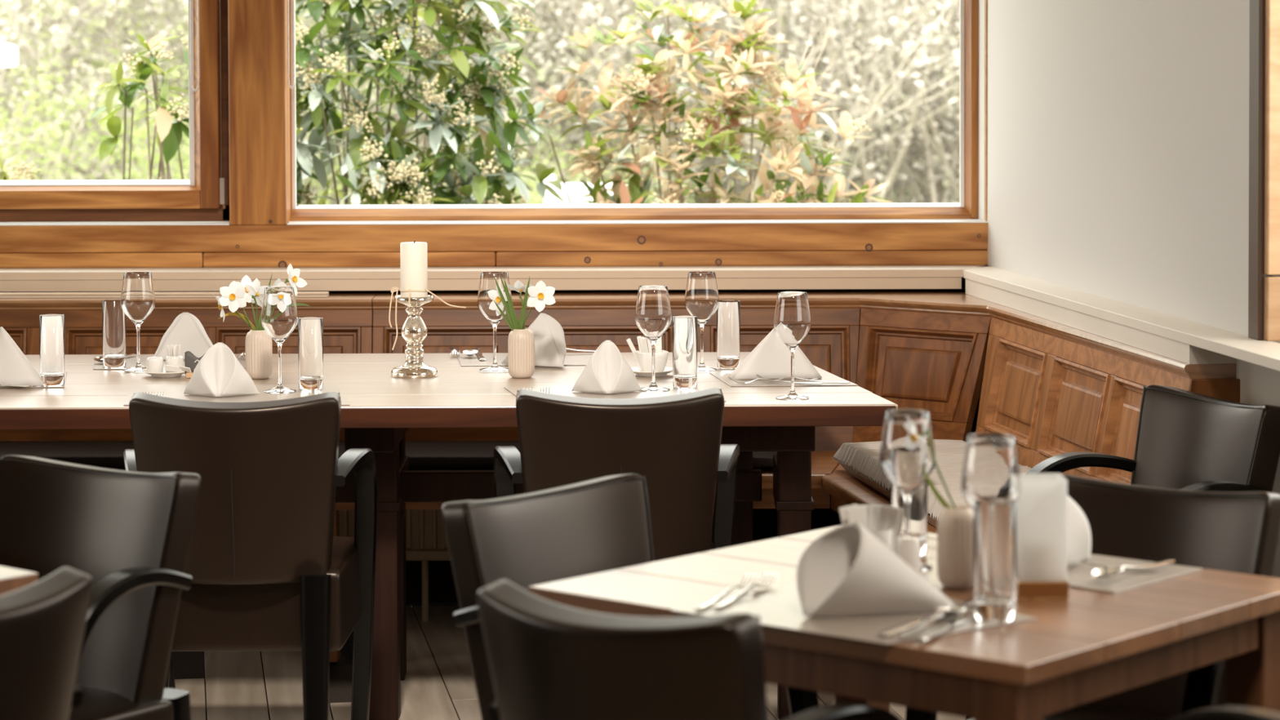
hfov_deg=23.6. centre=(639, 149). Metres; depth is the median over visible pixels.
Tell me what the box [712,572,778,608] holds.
fork
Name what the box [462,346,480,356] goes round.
spoon
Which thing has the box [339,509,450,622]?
radiator
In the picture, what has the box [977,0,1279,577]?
wall
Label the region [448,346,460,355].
fork
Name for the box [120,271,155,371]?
wine glass
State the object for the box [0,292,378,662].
bench
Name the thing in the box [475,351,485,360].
knife
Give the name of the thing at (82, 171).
bush
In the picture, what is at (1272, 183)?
trim
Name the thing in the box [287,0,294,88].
blind cord
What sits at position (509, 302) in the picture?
narcissus leaf
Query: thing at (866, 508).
sachet
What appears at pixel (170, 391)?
placemat
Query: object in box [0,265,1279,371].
ledge
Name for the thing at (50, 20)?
bush
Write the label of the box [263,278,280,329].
narcissus
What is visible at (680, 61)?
bush
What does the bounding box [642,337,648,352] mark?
stick
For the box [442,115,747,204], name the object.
bush
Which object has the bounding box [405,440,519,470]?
seat cushion
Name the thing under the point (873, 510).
sachet
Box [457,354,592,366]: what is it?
placemat
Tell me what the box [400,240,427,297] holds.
pillar candle
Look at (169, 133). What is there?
plant
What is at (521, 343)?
ribbed vase
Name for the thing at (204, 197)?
window
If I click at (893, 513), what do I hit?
sachet
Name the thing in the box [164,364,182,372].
sachet
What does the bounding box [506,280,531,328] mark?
narcissus
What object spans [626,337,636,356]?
stick
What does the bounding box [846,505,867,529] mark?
sachet
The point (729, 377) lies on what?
fork
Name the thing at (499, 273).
narcissus leaf
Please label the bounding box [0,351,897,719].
table
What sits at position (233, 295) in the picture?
narcissus
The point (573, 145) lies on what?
bush
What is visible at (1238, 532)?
dining chair
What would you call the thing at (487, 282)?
wine glass
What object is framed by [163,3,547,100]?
tree
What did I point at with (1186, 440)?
dining chair
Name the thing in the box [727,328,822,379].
napkin
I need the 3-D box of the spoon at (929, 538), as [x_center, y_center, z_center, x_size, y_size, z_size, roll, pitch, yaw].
[0.393,0.593,4.732,0.204,0.013,0.039,1,2,29]
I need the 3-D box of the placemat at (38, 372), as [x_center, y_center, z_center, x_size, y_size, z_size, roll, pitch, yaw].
[-1.472,0.529,7.046,0.351,0.002,0.329,0,2,0]
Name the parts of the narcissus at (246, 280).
stem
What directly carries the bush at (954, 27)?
on the ground
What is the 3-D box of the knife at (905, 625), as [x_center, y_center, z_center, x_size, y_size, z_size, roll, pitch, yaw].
[0.368,0.623,4.039,0.018,0.004,0.218,1,2,32]
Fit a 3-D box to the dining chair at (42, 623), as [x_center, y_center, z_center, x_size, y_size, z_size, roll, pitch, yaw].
[-1.026,0.972,4.044,0.559,0.833,0.513,1,3,40]
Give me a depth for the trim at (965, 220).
8.22 m
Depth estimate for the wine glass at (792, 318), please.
6.60 m
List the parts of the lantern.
pane, pane, pane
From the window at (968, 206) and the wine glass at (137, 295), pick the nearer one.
the wine glass at (137, 295)
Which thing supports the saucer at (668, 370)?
on the table at (383, 406)
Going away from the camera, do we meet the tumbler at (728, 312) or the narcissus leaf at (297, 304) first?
the narcissus leaf at (297, 304)
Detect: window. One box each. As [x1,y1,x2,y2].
[0,0,229,221]
[289,0,987,221]
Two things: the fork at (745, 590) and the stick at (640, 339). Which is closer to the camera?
the fork at (745, 590)
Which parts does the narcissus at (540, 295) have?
stem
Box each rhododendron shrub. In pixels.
[0,135,40,180]
[180,0,565,207]
[518,0,893,204]
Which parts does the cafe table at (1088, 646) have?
leg, leg, leg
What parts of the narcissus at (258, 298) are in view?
stem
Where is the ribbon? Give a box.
[388,286,466,350]
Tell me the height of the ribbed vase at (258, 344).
0.112 m
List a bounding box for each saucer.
[142,368,185,377]
[631,367,672,377]
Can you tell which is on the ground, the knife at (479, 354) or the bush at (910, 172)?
the bush at (910, 172)
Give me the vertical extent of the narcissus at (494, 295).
0.118 m
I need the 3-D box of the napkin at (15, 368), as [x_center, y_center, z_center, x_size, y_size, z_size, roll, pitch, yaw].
[-1.447,0.465,6.890,0.206,0.133,0.039,0,2,-3]
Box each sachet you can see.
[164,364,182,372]
[174,364,191,373]
[839,503,857,524]
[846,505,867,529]
[864,505,868,526]
[867,505,886,531]
[876,505,899,551]
[882,505,905,554]
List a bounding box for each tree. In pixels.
[0,0,186,175]
[0,0,448,180]
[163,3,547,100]
[449,0,959,204]
[603,7,830,176]
[626,0,959,154]
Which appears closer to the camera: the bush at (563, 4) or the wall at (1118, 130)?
the wall at (1118, 130)
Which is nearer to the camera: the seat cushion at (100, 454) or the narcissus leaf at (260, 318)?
the narcissus leaf at (260, 318)
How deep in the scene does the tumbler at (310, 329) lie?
6.80 m
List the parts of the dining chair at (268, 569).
armrest, leg, leg, backrest, seat, leg, armrest, leg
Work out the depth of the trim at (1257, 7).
6.12 m
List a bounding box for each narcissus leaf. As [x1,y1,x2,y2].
[217,311,255,329]
[257,273,272,330]
[296,302,310,306]
[493,276,516,329]
[493,301,514,331]
[498,272,520,329]
[503,278,519,329]
[518,277,529,329]
[919,462,952,508]
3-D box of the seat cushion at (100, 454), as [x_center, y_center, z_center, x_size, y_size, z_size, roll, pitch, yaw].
[-1.427,0.773,7.529,0.406,0.043,0.532,0,2,0]
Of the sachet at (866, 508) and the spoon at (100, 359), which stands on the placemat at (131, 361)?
the spoon at (100, 359)
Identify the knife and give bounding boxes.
[4,384,32,387]
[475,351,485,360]
[875,613,944,636]
[914,611,974,641]
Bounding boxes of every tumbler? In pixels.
[39,313,64,386]
[102,299,125,367]
[297,316,323,389]
[671,315,697,388]
[716,300,740,368]
[890,479,927,555]
[973,497,1016,622]
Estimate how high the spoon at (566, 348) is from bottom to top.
0.013 m
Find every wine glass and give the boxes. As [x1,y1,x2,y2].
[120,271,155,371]
[261,286,297,393]
[477,271,511,371]
[635,284,671,391]
[684,271,719,371]
[773,291,811,399]
[880,408,935,571]
[960,432,1021,606]
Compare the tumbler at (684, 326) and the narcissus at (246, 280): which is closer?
the tumbler at (684, 326)
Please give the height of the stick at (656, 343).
0.072 m
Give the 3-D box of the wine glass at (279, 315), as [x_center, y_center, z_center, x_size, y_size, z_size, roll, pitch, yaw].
[-0.798,0.420,6.768,0.082,0.230,0.082,1,2,27]
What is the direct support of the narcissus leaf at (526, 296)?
in the ribbed vase at (521, 343)
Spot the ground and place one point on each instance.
(945, 183)
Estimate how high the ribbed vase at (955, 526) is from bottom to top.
0.112 m
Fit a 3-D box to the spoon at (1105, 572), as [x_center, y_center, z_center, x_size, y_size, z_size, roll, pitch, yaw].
[0.711,0.600,4.397,0.039,0.013,0.204,2,3,42]
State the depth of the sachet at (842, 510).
4.54 m
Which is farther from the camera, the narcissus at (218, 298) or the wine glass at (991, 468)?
the narcissus at (218, 298)
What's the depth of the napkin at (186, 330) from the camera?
7.47 m
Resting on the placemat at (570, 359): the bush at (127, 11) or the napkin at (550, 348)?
the napkin at (550, 348)
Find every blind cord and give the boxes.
[190,0,199,91]
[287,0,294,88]
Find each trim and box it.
[0,218,987,226]
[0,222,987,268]
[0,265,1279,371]
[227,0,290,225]
[1248,0,1272,340]
[1264,0,1279,341]
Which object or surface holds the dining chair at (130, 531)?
on the floor
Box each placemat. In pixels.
[0,371,66,387]
[93,355,245,369]
[123,384,350,405]
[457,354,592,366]
[503,382,725,401]
[670,582,1037,644]
[709,370,857,386]
[1066,554,1202,593]
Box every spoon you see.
[93,353,135,362]
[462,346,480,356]
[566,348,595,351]
[834,527,937,539]
[896,606,966,636]
[1091,559,1174,578]
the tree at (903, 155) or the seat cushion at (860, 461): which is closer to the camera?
the seat cushion at (860, 461)
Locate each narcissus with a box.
[213,294,255,330]
[217,280,253,330]
[235,275,260,330]
[245,278,269,330]
[261,263,306,330]
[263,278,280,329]
[274,281,294,291]
[487,284,510,315]
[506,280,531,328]
[522,280,555,328]
[903,415,956,508]
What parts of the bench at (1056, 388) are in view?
seat, rail, moulding, panel, rail, moulding, panel, rail, moulding, panel, rail, moulding, panel, panel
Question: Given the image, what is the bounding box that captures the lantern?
[1015,473,1068,599]
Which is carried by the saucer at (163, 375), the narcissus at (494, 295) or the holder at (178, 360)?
the holder at (178, 360)
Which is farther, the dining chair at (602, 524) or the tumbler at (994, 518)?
the dining chair at (602, 524)
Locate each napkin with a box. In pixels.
[0,326,44,386]
[153,312,213,359]
[183,342,259,396]
[501,312,566,367]
[571,340,641,393]
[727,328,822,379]
[796,521,956,617]
[1066,495,1091,568]
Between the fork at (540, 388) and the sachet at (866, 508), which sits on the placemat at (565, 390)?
the fork at (540, 388)
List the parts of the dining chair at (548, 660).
armrest, backrest, armrest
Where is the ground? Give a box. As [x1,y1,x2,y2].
[0,0,959,204]
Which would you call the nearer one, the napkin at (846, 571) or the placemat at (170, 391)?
the napkin at (846, 571)
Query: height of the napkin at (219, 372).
0.117 m
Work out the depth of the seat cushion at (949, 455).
6.91 m
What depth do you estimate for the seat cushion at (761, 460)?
7.50 m
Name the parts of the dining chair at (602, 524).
armrest, backrest, leg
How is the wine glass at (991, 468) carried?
on the placemat at (780, 607)
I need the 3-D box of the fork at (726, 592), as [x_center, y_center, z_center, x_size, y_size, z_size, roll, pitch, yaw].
[0.119,0.611,4.233,0.023,0.015,0.212,1,2,23]
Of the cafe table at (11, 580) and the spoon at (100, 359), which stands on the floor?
the cafe table at (11, 580)
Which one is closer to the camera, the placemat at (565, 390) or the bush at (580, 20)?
the placemat at (565, 390)
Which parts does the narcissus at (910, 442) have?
stem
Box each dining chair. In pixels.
[0,454,200,719]
[0,566,92,719]
[123,391,377,719]
[441,473,819,719]
[476,579,901,719]
[493,387,739,561]
[905,471,1279,719]
[965,384,1279,719]
[1167,705,1279,719]
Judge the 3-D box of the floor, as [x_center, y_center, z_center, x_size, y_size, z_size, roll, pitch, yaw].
[-1.203,1.437,3.397,7.585,0.060,10.691,0,2,0]
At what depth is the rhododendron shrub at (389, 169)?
10.22 m
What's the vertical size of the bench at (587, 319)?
0.860 m
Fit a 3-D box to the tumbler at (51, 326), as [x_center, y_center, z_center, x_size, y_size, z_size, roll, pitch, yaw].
[-1.331,0.452,6.922,0.057,0.158,0.057,0,2,0]
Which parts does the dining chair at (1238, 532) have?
leg, seat, backrest, armrest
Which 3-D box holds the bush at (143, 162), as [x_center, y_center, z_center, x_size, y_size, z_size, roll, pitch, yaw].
[-3.069,0.248,18.316,3.882,2.588,3.447,0,2,-2]
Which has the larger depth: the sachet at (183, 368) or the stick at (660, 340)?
the stick at (660, 340)
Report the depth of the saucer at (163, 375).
7.08 m
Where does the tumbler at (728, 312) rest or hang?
on the table at (383, 406)
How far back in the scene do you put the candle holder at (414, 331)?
7.09 m
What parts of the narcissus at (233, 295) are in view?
stem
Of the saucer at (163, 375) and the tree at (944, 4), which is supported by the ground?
the tree at (944, 4)
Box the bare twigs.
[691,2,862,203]
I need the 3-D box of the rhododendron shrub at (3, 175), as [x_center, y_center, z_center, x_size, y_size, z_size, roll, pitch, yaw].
[-2.181,0.735,10.224,0.360,1.698,0.328,-1,2,-24]
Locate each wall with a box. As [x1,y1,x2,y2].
[0,264,978,603]
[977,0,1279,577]
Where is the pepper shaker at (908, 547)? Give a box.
[896,535,920,573]
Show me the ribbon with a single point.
(393, 287)
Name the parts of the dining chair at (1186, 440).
armrest, backrest, armrest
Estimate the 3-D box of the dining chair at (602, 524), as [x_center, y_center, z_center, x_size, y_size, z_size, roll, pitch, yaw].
[0.003,0.947,4.675,0.559,0.833,0.513,2,3,41]
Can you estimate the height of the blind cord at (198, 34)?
0.887 m
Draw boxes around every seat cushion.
[0,440,133,470]
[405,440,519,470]
[752,451,777,469]
[832,440,890,498]
[927,439,968,528]
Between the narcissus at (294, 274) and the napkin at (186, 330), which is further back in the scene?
the napkin at (186, 330)
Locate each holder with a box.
[165,355,183,373]
[391,294,437,377]
[870,528,893,551]
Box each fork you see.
[239,350,245,358]
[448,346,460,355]
[539,387,550,393]
[693,573,759,609]
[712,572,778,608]
[728,376,822,383]
[755,373,849,382]
[1069,561,1159,570]
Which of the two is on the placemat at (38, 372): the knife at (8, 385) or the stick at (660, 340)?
the knife at (8, 385)
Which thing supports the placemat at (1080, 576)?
on the cafe table at (1088, 646)
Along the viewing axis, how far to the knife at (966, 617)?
3.99 m
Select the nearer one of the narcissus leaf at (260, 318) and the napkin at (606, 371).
the napkin at (606, 371)
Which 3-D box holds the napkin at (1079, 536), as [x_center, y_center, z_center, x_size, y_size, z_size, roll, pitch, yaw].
[0.597,0.546,4.492,0.149,0.125,0.166,-1,2,-26]
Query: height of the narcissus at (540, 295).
0.129 m
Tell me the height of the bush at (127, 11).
4.406 m
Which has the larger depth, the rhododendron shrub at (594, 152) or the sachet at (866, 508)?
the rhododendron shrub at (594, 152)
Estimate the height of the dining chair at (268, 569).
0.833 m
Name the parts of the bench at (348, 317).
panel, moulding, moulding, panel, rail, rail, moulding, panel, leg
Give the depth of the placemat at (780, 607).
4.08 m
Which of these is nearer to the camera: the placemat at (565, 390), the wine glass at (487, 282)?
the placemat at (565, 390)
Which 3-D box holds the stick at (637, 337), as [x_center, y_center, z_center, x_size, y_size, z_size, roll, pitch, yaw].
[0.004,0.469,7.114,0.008,0.071,0.026,-2,3,-42]
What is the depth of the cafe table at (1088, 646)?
4.10 m
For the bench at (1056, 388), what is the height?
0.860 m
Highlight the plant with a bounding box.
[86,32,221,179]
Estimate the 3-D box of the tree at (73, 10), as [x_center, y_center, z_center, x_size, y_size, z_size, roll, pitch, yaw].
[-4.109,-3.831,22.170,7.556,10.016,8.574,0,2,10]
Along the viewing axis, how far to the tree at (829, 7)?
24.01 m
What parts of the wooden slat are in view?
wooden slat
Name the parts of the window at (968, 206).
sill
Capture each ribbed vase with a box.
[244,329,272,379]
[507,328,534,377]
[937,505,973,588]
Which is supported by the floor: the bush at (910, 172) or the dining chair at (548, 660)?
the dining chair at (548, 660)
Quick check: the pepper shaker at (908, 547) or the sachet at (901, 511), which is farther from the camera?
the sachet at (901, 511)
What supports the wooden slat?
on the bench at (348, 317)
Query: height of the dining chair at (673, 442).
0.833 m
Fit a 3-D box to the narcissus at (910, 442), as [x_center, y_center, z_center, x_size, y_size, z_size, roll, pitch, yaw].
[0.414,0.448,4.327,0.078,0.147,0.063,0,2,0]
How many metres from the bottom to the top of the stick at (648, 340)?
0.072 m
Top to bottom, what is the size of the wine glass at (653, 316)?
0.230 m
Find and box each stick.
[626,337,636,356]
[636,336,641,352]
[638,337,644,352]
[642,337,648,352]
[646,337,651,352]
[655,341,658,352]
[657,336,662,352]
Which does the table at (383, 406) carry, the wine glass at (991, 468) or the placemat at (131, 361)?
the placemat at (131, 361)
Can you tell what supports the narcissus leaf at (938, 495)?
in the ribbed vase at (955, 526)
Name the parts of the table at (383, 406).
leg, leg, cross rail, leg, cross rail, leg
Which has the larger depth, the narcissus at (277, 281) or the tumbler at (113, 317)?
the tumbler at (113, 317)
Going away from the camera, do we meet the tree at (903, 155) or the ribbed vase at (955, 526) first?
the ribbed vase at (955, 526)
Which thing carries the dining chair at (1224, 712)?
on the floor
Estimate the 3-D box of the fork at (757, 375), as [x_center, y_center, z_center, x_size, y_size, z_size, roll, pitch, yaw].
[0.369,0.517,6.921,0.212,0.015,0.023,0,2,8]
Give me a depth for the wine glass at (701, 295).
7.16 m
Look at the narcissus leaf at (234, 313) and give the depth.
7.06 m
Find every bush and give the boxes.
[0,0,398,175]
[0,0,533,180]
[0,0,725,204]
[0,0,844,204]
[0,7,426,204]
[22,0,959,199]
[158,0,959,204]
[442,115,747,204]
[465,0,958,203]
[633,0,959,204]
[854,0,959,140]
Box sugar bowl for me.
[634,350,668,372]
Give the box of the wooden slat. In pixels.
[0,291,328,297]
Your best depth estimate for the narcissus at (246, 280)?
7.08 m
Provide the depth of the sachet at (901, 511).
4.53 m
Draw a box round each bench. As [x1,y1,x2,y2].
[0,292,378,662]
[372,290,894,510]
[822,290,1239,533]
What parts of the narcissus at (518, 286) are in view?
stem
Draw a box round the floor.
[171,603,965,719]
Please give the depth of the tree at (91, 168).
19.54 m
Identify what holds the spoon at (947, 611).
on the placemat at (780, 607)
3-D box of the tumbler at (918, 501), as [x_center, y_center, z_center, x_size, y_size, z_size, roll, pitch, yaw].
[0.404,0.528,4.591,0.057,0.158,0.057,0,2,0]
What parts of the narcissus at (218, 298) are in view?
stem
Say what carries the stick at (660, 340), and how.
in the sugar bowl
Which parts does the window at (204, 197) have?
sill, sash rail, frame rail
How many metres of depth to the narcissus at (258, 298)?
7.06 m
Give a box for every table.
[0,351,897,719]
[0,565,38,595]
[528,524,1279,719]
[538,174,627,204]
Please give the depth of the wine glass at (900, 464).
4.46 m
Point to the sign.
(191, 361)
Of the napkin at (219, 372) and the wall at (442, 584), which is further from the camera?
the wall at (442, 584)
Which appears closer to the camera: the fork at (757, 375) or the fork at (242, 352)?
the fork at (757, 375)
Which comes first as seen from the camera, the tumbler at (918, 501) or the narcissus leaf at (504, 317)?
the tumbler at (918, 501)
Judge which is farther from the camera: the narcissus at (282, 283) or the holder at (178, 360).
the holder at (178, 360)
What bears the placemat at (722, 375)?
on the table at (383, 406)
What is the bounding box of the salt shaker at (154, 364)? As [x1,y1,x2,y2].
[146,356,163,373]
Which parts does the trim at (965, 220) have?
plate, plate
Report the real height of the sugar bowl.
0.048 m
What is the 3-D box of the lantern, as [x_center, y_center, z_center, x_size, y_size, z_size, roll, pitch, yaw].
[0.557,0.538,4.264,0.071,0.165,0.071,0,2,-1]
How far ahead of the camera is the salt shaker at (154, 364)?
7.09 m
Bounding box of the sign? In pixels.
[184,351,205,377]
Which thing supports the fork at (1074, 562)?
on the placemat at (1080, 576)
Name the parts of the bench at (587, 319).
moulding, panel, panel, rail, moulding, rail, moulding, panel, seat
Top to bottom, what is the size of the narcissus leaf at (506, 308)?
0.138 m

